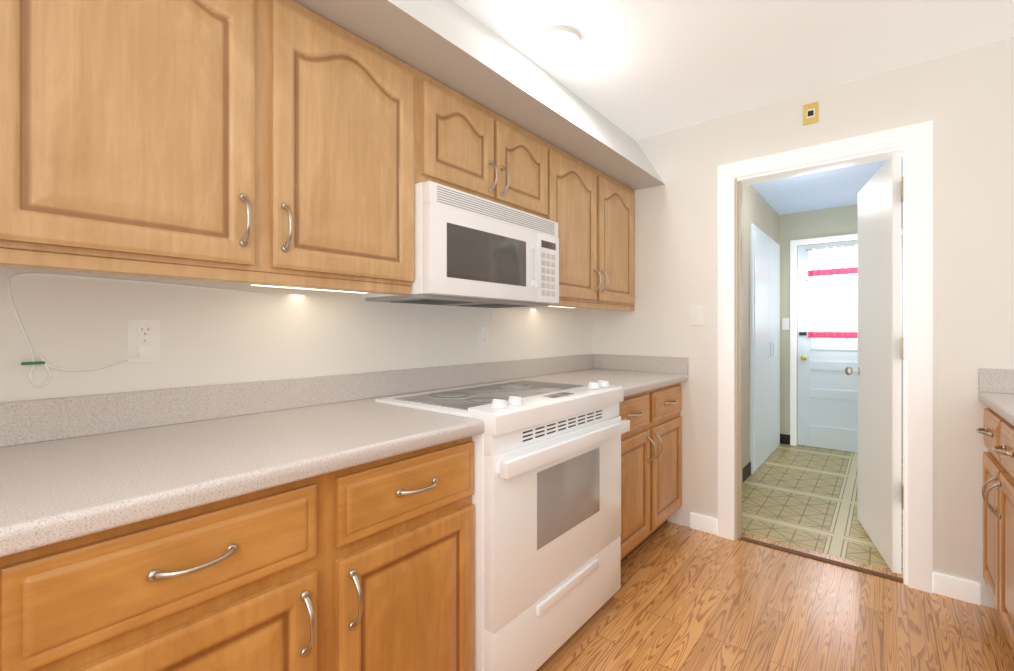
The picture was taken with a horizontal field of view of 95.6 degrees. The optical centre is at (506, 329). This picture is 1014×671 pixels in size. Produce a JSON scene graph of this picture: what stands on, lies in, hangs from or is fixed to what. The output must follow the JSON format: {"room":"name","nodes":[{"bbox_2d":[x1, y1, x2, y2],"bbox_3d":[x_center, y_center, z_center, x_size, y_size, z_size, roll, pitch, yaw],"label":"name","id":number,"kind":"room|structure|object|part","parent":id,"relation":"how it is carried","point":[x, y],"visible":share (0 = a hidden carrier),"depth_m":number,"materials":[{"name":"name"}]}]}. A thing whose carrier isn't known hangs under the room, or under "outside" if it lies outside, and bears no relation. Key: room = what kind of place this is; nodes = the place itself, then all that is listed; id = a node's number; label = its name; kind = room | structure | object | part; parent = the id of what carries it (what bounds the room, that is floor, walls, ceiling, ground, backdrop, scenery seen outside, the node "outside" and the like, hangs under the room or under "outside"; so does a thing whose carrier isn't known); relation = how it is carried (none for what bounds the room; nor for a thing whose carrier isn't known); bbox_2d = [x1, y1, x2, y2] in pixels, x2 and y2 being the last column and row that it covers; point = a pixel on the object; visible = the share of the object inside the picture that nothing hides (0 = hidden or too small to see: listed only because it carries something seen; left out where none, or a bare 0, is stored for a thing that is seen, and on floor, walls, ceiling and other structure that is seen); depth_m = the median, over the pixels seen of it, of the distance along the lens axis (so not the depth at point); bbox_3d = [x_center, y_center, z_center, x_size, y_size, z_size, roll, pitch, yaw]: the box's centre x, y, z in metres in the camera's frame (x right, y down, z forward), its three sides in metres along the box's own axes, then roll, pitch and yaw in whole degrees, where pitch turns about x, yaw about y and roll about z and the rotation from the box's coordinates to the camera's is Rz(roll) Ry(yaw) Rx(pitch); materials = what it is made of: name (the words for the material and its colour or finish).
{"room":"kitchen","nodes":[
{"label":"kitchen","id":0,"kind":"room"},
{"bbox_2d":[0,267,591,401],"bbox_3d":[-1.116,-0.021,1.186,0.120,2.400,5.455,0,0,39],"label":"wall","id":1,"kind":"structure","parent":0,"point":[209,336],"depth_m":1.41,"materials":[{"name":"paint"}]},
{"bbox_2d":[127,319,160,362],"bbox_3d":[-0.982,0.029,1.245,0.010,0.116,0.072,0,0,39],"label":"outlet","id":2,"kind":"object","parent":1,"relation":"attached to","point":[139,331],"visible":1,"depth_m":1.24,"materials":[{"name":"white plastic"}]},
{"bbox_2d":[7,272,267,387],"bbox_3d":[-0.952,0.000,1.265,0.028,0.275,0.576,0,0,39],"label":"cord","id":3,"kind":"object","parent":2,"relation":"attached to","point":[143,350],"visible":1,"depth_m":1.12,"materials":[{"name":"white plastic"}]},
{"bbox_2d":[0,0,411,294],"bbox_3d":[-0.911,-0.510,1.095,0.308,0.778,1.475,0,0,39],"label":"upper cabinet","id":4,"kind":"object","parent":1,"relation":"attached to","point":[14,254],"visible":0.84,"depth_m":1.18,"materials":[{"name":"brown wood"}]},
{"bbox_2d":[0,0,254,264],"bbox_3d":[-0.789,-0.512,0.984,0.020,0.697,0.464,0,0,39],"label":"door","id":5,"kind":"structure","parent":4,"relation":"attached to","point":[127,126],"depth_m":0.97,"materials":[{"name":"brown wood"}]},
{"bbox_2d":[240,193,250,246],"bbox_3d":[-0.638,-0.271,1.124,0.040,0.131,0.019,0,0,39],"label":"handle","id":6,"kind":"object","parent":5,"relation":"attached to","point":[243,242],"depth_m":1.12,"materials":[{"name":"silver metal"}]},
{"bbox_2d":[271,0,413,281],"bbox_3d":[-0.465,-0.512,1.378,0.020,0.697,0.464,0,0,39],"label":"door","id":7,"kind":"structure","parent":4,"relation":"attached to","point":[342,113],"depth_m":1.33,"materials":[{"name":"brown wood"}]},
{"bbox_2d":[282,202,292,251],"bbox_3d":[-0.573,-0.271,1.203,0.040,0.131,0.019,0,0,39],"label":"handle","id":8,"kind":"object","parent":7,"relation":"attached to","point":[285,248],"depth_m":1.20,"materials":[{"name":"silver metal"}]},
{"bbox_2d":[412,67,547,218],"bbox_3d":[-0.179,-0.698,1.968,0.329,0.402,0.799,0,0,39],"label":"upper cabinet","id":9,"kind":"object","parent":1,"relation":"attached to","point":[419,76],"depth_m":1.78,"materials":[{"name":"brown wood"}]},
{"bbox_3d":[-0.174,-0.701,1.732,0.020,0.320,0.367,0,0,39],"label":"mounted upper cabinet","id":10,"kind":"part","parent":9,"relation":"part of","materials":[{"name":"brown wood"}]},
{"bbox_2d":[362,181,558,307],"bbox_3d":[-0.145,-0.302,1.931,0.429,0.388,0.781,0,0,39],"label":"microwave","id":11,"kind":"object","parent":9,"relation":"attached to","point":[470,250],"visible":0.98,"depth_m":1.72,"materials":[{"name":"white metal"}]},
{"bbox_2d":[489,160,497,192],"bbox_3d":[-0.054,-0.616,1.835,0.040,0.131,0.019,0,0,39],"label":"handle","id":12,"kind":"object","parent":9,"relation":"attached to","point":[490,161],"depth_m":1.83,"materials":[{"name":"silver metal"}]},
{"bbox_2d":[501,165,509,196],"bbox_3d":[-0.006,-0.616,1.893,0.040,0.131,0.019,0,0,39],"label":"handle","id":13,"kind":"object","parent":9,"relation":"attached to","point":[502,167],"depth_m":1.89,"materials":[{"name":"silver metal"}]},
{"bbox_3d":[0.071,-0.701,2.030,0.020,0.320,0.367,0,0,39],"label":"mounted upper cabinet","id":14,"kind":"part","parent":9,"relation":"part of","materials":[{"name":"brown wood"}]},
{"bbox_2d":[478,323,488,346],"bbox_3d":[-0.116,0.025,2.299,0.010,0.116,0.072,0,0,39],"label":"outlet","id":15,"kind":"object","parent":1,"relation":"attached to","point":[483,338],"visible":0.88,"depth_m":2.29,"materials":[{"name":"white plastic"}]},
{"bbox_2d":[482,309,490,332],"bbox_3d":[-0.095,-0.045,2.302,0.025,0.120,0.061,0,0,39],"label":"cord","id":16,"kind":"object","parent":15,"relation":"attached to","point":[485,329],"visible":1,"depth_m":2.28,"materials":[{"name":"white plastic"}]},
{"bbox_2d":[568,312,572,321],"bbox_3d":[0.405,-0.083,2.936,0.006,0.060,0.050,0,0,39],"label":"jack","id":17,"kind":"object","parent":1,"relation":"attached to","point":[570,314],"visible":1,"depth_m":2.93,"materials":[{"name":"white plastic"}]},
{"bbox_2d":[546,142,634,310],"bbox_3d":[0.395,-0.510,2.666,0.329,0.778,1.004,0,0,39],"label":"upper cabinet","id":18,"kind":"object","parent":1,"relation":"attached to","point":[563,301],"depth_m":2.49,"materials":[{"name":"brown wood"}]},
{"bbox_2d":[247,284,571,307],"bbox_3d":[-0.167,-0.141,2.041,0.060,0.019,1.820,0,0,39],"label":"light","id":19,"kind":"object","parent":18,"relation":"attached to","point":[247,284],"visible":0.23,"depth_m":1.49,"materials":[{"name":"white"}]},
{"bbox_3d":[0.345,-0.512,2.364,0.020,0.697,0.458,0,0,39],"label":"mounted upper cabinet","id":20,"kind":"part","parent":18,"relation":"part of","materials":[{"name":"brown wood"}]},
{"bbox_2d":[594,268,600,291],"bbox_3d":[0.494,-0.271,2.501,0.040,0.131,0.019,0,0,39],"label":"handle","id":21,"kind":"object","parent":18,"relation":"attached to","point":[595,269],"depth_m":2.50,"materials":[{"name":"silver metal"}]},
{"bbox_2d":[602,270,608,292],"bbox_3d":[0.549,-0.271,2.569,0.040,0.131,0.019,0,0,39],"label":"handle","id":22,"kind":"object","parent":18,"relation":"attached to","point":[603,291],"depth_m":2.56,"materials":[{"name":"silver metal"}]},
{"bbox_3d":[0.654,-0.512,2.739,0.020,0.697,0.452,0,0,39],"label":"mounted upper cabinet","id":23,"kind":"part","parent":18,"relation":"part of","materials":[{"name":"brown wood"}]},
{"bbox_2d":[451,0,1013,139],"bbox_3d":[-0.104,-1.271,0.354,2.740,0.100,5.455,0,0,39],"label":"ceiling","id":24,"kind":"structure","parent":0,"point":[649,67],"depth_m":1.97,"materials":[{"name":"white paint"}]},
{"bbox_2d":[293,0,663,189],"bbox_3d":[-0.874,-1.060,0.987,0.504,0.319,5.213,0,0,39],"label":"ceiling soffit","id":25,"kind":"structure","parent":24,"relation":"attached to","point":[439,39],"depth_m":1.72,"materials":[{"name":"white paint"}]},
{"bbox_2d":[533,25,580,59],"bbox_3d":[0.212,-1.199,1.942,0.200,0.053,0.200,0,0,39],"label":"ceiling light","id":26,"kind":"object","parent":24,"relation":"attached to","point":[559,42],"depth_m":1.90,"materials":[{"name":"white glass"}]},
{"bbox_2d":[742,184,778,468],"bbox_3d":[2.011,-0.011,3.871,0.100,2.380,2.665,0,0,39],"label":"wall","id":27,"kind":"structure","parent":0,"point":[755,209],"depth_m":3.70,"materials":[{"name":"beige paint"}]},
{"bbox_2d":[750,223,779,473],"bbox_3d":[2.412,0.154,4.231,0.058,2.050,1.260,0,0,39],"label":"closet","id":28,"kind":"object","parent":27,"relation":"attached to","point":[764,251],"visible":1,"depth_m":4.08,"materials":[{"name":"white paint"}]},
{"bbox_2d":[742,434,789,482],"bbox_3d":[2.065,1.129,3.775,0.104,0.100,2.544,0,0,39],"label":"baseboard","id":29,"kind":"structure","parent":27,"relation":"attached to","point":[784,438],"depth_m":3.74,"materials":[{"name":"black"}]},
{"bbox_2d":[536,443,1013,670],"bbox_3d":[0.743,1.229,1.383,2.740,0.100,8.120,0,0,39],"label":"floor","id":30,"kind":"structure","parent":0,"point":[687,599],"depth_m":1.97,"materials":[{"name":"brown wood"}]},
{"bbox_2d":[0,436,471,670],"bbox_3d":[-0.795,0.742,1.008,0.598,0.874,1.447,0,0,39],"label":"base cabinet","id":31,"kind":"object","parent":30,"relation":"on","point":[323,563],"visible":0.02,"depth_m":0.96,"materials":[{"name":"brown wood"}]},
{"bbox_2d":[1,483,316,670],"bbox_3d":[-0.556,0.409,0.812,0.019,0.155,0.455,0,0,39],"label":"drawer","id":32,"kind":"object","parent":31,"relation":"attached to","point":[60,604],"depth_m":0.75,"materials":[{"name":"brown wood"}]},
{"bbox_2d":[147,544,237,581],"bbox_3d":[-0.535,0.405,0.795,0.040,0.019,0.137,0,0,39],"label":"handle","id":33,"kind":"object","parent":32,"relation":"attached to","point":[154,575],"depth_m":0.77,"materials":[{"name":"silver metal"}]},
{"bbox_2d":[71,569,316,670],"bbox_3d":[-0.541,0.785,0.800,0.056,0.537,0.455,0,0,39],"label":"door","id":34,"kind":"structure","parent":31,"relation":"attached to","point":[268,629],"depth_m":0.87,"materials":[{"name":"brown wood"}]},
{"bbox_3d":[-0.555,0.785,0.812,0.019,0.537,0.455,0,0,39],"label":"door","id":35,"kind":"part","parent":34,"relation":"part of","materials":[{"name":"brown wood"}]},
{"bbox_3d":[-0.409,0.612,0.948,0.040,0.137,0.019,0,0,39],"label":"lower cabinet handle","id":36,"kind":"part","parent":34,"relation":"part of","materials":[{"name":"silver metal"}]},
{"bbox_2d":[0,354,687,556],"bbox_3d":[-0.200,0.234,1.694,0.646,0.140,3.263,0,0,39],"label":"countertop","id":37,"kind":"structure","parent":31,"relation":"on","point":[71,467],"depth_m":1.11,"materials":[{"name":"grey stone"}]},
{"bbox_2d":[335,441,473,547],"bbox_3d":[-0.240,0.409,1.196,0.019,0.155,0.437,0,0,39],"label":"drawer","id":38,"kind":"object","parent":31,"relation":"attached to","point":[367,503],"depth_m":1.14,"materials":[{"name":"brown wood"}]},
{"bbox_2d":[396,477,437,496],"bbox_3d":[-0.219,0.405,1.179,0.040,0.019,0.137,0,0,39],"label":"handle","id":39,"kind":"object","parent":38,"relation":"attached to","point":[399,493],"depth_m":1.15,"materials":[{"name":"silver metal"}]},
{"bbox_2d":[335,503,473,670],"bbox_3d":[-0.226,0.785,1.184,0.056,0.537,0.437,0,0,39],"label":"door","id":40,"kind":"structure","parent":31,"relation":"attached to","point":[417,582],"depth_m":1.18,"materials":[{"name":"brown wood"}]},
{"bbox_3d":[-0.339,0.612,1.033,0.040,0.137,0.019,0,0,39],"label":"lower cabinet handle","id":41,"kind":"part","parent":40,"relation":"part of","materials":[{"name":"silver metal"}]},
{"bbox_2d":[376,379,629,670],"bbox_3d":[0.011,0.697,1.829,0.644,0.964,0.860,0,0,39],"label":"range","id":42,"kind":"object","parent":30,"relation":"on","point":[546,498],"visible":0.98,"depth_m":1.54,"materials":[{"name":"white metal"}]},
{"bbox_2d":[620,383,681,561],"bbox_3d":[0.532,0.742,2.576,0.655,0.874,0.969,0,0,39],"label":"base cabinet","id":43,"kind":"object","parent":30,"relation":"on","point":[631,433],"depth_m":2.36,"materials":[{"name":"brown wood"}]},
{"bbox_2d":[618,394,649,434],"bbox_3d":[0.603,0.409,2.221,0.019,0.155,0.418,0,0,39],"label":"drawer","id":44,"kind":"object","parent":43,"relation":"in","point":[631,406],"depth_m":2.24,"materials":[{"name":"brown wood"}]},
{"bbox_2d":[628,411,642,417],"bbox_3d":[0.624,0.405,2.204,0.040,0.019,0.137,0,0,39],"label":"handle","id":45,"kind":"object","parent":44,"relation":"attached to","point":[640,413],"depth_m":2.17,"materials":[{"name":"silver metal"}]},
{"bbox_3d":[0.603,0.785,2.221,0.019,0.537,0.418,0,0,39],"label":"lower cabinet","id":46,"kind":"part","parent":43,"relation":"part of","materials":[{"name":"brown wood"}]},
{"bbox_3d":[0.738,0.612,2.343,0.040,0.137,0.019,0,0,39],"label":"lower cabinet handle","id":47,"kind":"part","parent":43,"relation":"part of","materials":[{"name":"silver metal"}]},
{"bbox_3d":[0.801,0.612,2.419,0.040,0.137,0.019,0,0,39],"label":"lower cabinet handle","id":48,"kind":"part","parent":43,"relation":"part of","materials":[{"name":"silver metal"}]},
{"bbox_2d":[650,385,680,422],"bbox_3d":[0.901,0.409,2.584,0.019,0.155,0.443,0,0,39],"label":"drawer","id":49,"kind":"object","parent":43,"relation":"in","point":[658,409],"depth_m":2.53,"materials":[{"name":"brown wood"}]},
{"bbox_2d":[665,399,676,404],"bbox_3d":[0.922,0.405,2.567,0.040,0.019,0.137,0,0,39],"label":"handle","id":50,"kind":"object","parent":49,"relation":"attached to","point":[673,401],"depth_m":2.53,"materials":[{"name":"silver metal"}]},
{"bbox_3d":[0.901,0.785,2.584,0.019,0.537,0.443,0,0,39],"label":"lower cabinet","id":51,"kind":"part","parent":43,"relation":"part of","materials":[{"name":"brown wood"}]},
{"bbox_2d":[738,536,902,582],"bbox_3d":[1.586,1.176,2.380,0.707,0.006,0.040,0,0,39],"label":"threshold","id":52,"kind":"object","parent":30,"relation":"on","point":[822,559],"visible":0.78,"depth_m":2.34,"materials":[{"name":"brown wood"}]},
{"bbox_2d":[988,407,1013,480],"bbox_3d":[1.198,0.742,0.447,0.603,0.874,3.412,0,0,39],"label":"base cabinet","id":53,"kind":"object","parent":30,"relation":"on","point":[989,451],"visible":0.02,"depth_m":1.72,"materials":[{"name":"brown wood"}]},
{"bbox_2d":[982,452,1004,615],"bbox_3d":[1.906,0.785,1.828,0.056,0.537,0.345,0,0,39],"label":"door","id":54,"kind":"structure","parent":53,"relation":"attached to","point":[991,468],"depth_m":1.80,"materials":[{"name":"brown wood"}]},
{"bbox_3d":[1.809,0.612,1.723,0.040,0.137,0.019,0,0,39],"label":"lower cabinet right handle","id":55,"kind":"part","parent":54,"relation":"part of","materials":[{"name":"silver metal"}]},
{"bbox_3d":[1.920,0.785,1.816,0.019,0.537,0.345,0,0,39],"label":"door","id":56,"kind":"part","parent":54,"relation":"part of","materials":[{"name":"brown wood"}]},
{"bbox_2d":[983,408,1004,462],"bbox_3d":[1.920,0.409,1.816,0.019,0.155,0.345,0,0,39],"label":"drawer","id":57,"kind":"object","parent":53,"relation":"in","point":[991,420],"depth_m":1.79,"materials":[{"name":"brown wood"}]},
{"bbox_2d":[976,427,991,436],"bbox_3d":[1.900,0.405,1.833,0.040,0.019,0.137,0,0,39],"label":"handle","id":58,"kind":"object","parent":57,"relation":"attached to","point":[979,430],"depth_m":1.82,"materials":[{"name":"silver metal"}]},
{"bbox_2d":[978,368,1013,425],"bbox_3d":[1.187,0.234,0.457,0.633,0.140,3.413,0,0,39],"label":"countertop","id":59,"kind":"structure","parent":53,"relation":"on","point":[995,386],"depth_m":1.91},
{"bbox_2d":[985,472,1013,653],"bbox_3d":[1.673,0.785,1.544,0.056,0.537,0.350,0,0,39],"label":"door","id":60,"kind":"structure","parent":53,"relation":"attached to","point":[1006,490],"depth_m":1.58,"materials":[{"name":"brown wood"}]},
{"bbox_3d":[1.758,0.612,1.661,0.040,0.137,0.019,0,0,39],"label":"lower cabinet right handle","id":61,"kind":"part","parent":60,"relation":"part of","materials":[{"name":"silver metal"}]},
{"bbox_3d":[1.687,0.785,1.532,0.019,0.537,0.350,0,0,39],"label":"door","id":62,"kind":"part","parent":60,"relation":"part of","materials":[{"name":"brown wood"}]},
{"bbox_2d":[1000,421,1013,477],"bbox_3d":[1.687,0.409,1.532,0.019,0.155,0.350,0,0,39],"label":"drawer","id":63,"kind":"object","parent":53,"relation":"in","point":[1007,430],"depth_m":1.56,"materials":[{"name":"brown wood"}]},
{"bbox_2d":[992,445,1012,457],"bbox_3d":[1.666,0.405,1.549,0.040,0.019,0.137,0,0,39],"label":"handle","id":64,"kind":"object","parent":63,"relation":"attached to","point":[1003,447],"depth_m":1.53,"materials":[{"name":"silver metal"}]},
{"bbox_2d":[592,36,1013,607],"bbox_3d":[1.590,-0.021,2.414,2.500,2.400,0.120,0,0,39],"label":"wall","id":65,"kind":"structure","parent":0,"point":[967,95],"depth_m":2.10,"materials":[{"name":"paint"}]},
{"bbox_2d":[690,306,702,325],"bbox_3d":[1.121,-0.085,2.716,0.072,0.117,0.010,0,0,39],"label":"light switch","id":66,"kind":"object","parent":65,"relation":"attached to","point":[696,312],"visible":1,"depth_m":2.71,"materials":[{"name":"white plastic"}]},
{"bbox_2d":[803,102,817,124],"bbox_3d":[1.559,-1.111,2.358,0.066,0.104,0.006,0,0,39],"label":"brass switch plate","id":67,"kind":"object","parent":65,"relation":"attached to","point":[810,111],"visible":1,"depth_m":2.36,"materials":[{"name":"gold metal"}]},
{"bbox_2d":[718,121,932,593],"bbox_3d":[1.604,0.121,2.402,0.903,2.115,0.157,0,0,39],"label":"door frame","id":68,"kind":"structure","parent":65,"relation":"attached to","point":[914,143],"depth_m":2.13,"materials":[{"name":"white wood"}]},
{"bbox_2d":[690,513,979,604],"bbox_3d":[1.560,1.133,2.353,1.211,0.092,0.014,0,0,39],"label":"baseboard","id":69,"kind":"structure","parent":65,"relation":"attached to","point":[945,585],"depth_m":2.03,"materials":[{"name":"white wood"}]},
{"bbox_2d":[845,155,900,573],"bbox_3d":[2.023,0.161,2.514,0.188,2.012,0.700,0,0,26],"label":"kitchen door","id":70,"kind":"structure","parent":65,"relation":"in","point":[879,200],"depth_m":2.37,"materials":[{"name":"white paint"}]},
{"bbox_2d":[751,157,902,214],"bbox_3d":[2.533,-1.261,3.442,1.450,0.120,2.665,0,0,39],"label":"ceiling","id":71,"kind":"structure","parent":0,"point":[841,186],"depth_m":3.90,"materials":[{"name":"white paint"}]},
{"bbox_2d":[779,198,902,457],"bbox_3d":[3.347,-0.011,4.433,1.250,2.380,0.100,0,0,39],"label":"wall","id":72,"kind":"structure","parent":0,"point":[840,220],"depth_m":4.73,"materials":[{"name":"paint"}]},
{"bbox_2d":[782,318,788,329],"bbox_3d":[2.878,-0.061,4.748,0.065,0.120,0.008,0,0,39],"label":"switch","id":73,"kind":"object","parent":72,"relation":"attached to","point":[785,321],"visible":1,"depth_m":4.75,"materials":[{"name":"white plastic"}]},
{"bbox_2d":[790,229,902,445],"bbox_3d":[3.268,0.131,4.423,0.930,2.095,0.016,0,0,39],"label":"door frame","id":74,"kind":"structure","parent":72,"relation":"attached to","point":[793,244],"depth_m":4.69,"materials":[{"name":"white wood"}]},
{"bbox_2d":[797,236,901,458],"bbox_3d":[3.275,0.158,4.431,0.814,2.032,0.115,0,0,39],"label":"hall door","id":75,"kind":"structure","parent":72,"relation":"in","point":[827,397],"depth_m":4.56,"materials":[{"name":"white paint"}]},
{"bbox_2d":[806,276,857,337],"bbox_3d":[3.264,-0.216,4.404,0.676,0.590,0.031,0,0,39],"label":"curtain","id":76,"kind":"object","parent":75,"relation":"hanging from","point":[832,302],"visible":0.57,"depth_m":4.47,"materials":[{"name":"white fabric"}]},
{"bbox_2d":[806,244,857,276],"bbox_3d":[3.264,-0.673,4.404,0.676,0.275,0.031,0,0,39],"label":"curtain","id":77,"kind":"object","parent":75,"relation":"hanging from","point":[836,260],"visible":0.65,"depth_m":4.47,"materials":[{"name":"white fabric"}]},
{"bbox_2d":[811,273,857,339],"bbox_3d":[3.333,-0.326,4.503,0.594,0.850,0.010,0,0,39],"label":"window","id":78,"kind":"structure","parent":75,"relation":"attached to","point":[855,274],"depth_m":4.57,"materials":[{"name":"white"}]},
{"bbox_2d":[902,177,902,508],"bbox_3d":[1.868,0.059,2.165,0.012,1.544,0.083,0,0,39],"label":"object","id":79,"kind":"object","parent":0,"point":[902,177],"depth_m":2.14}
]}

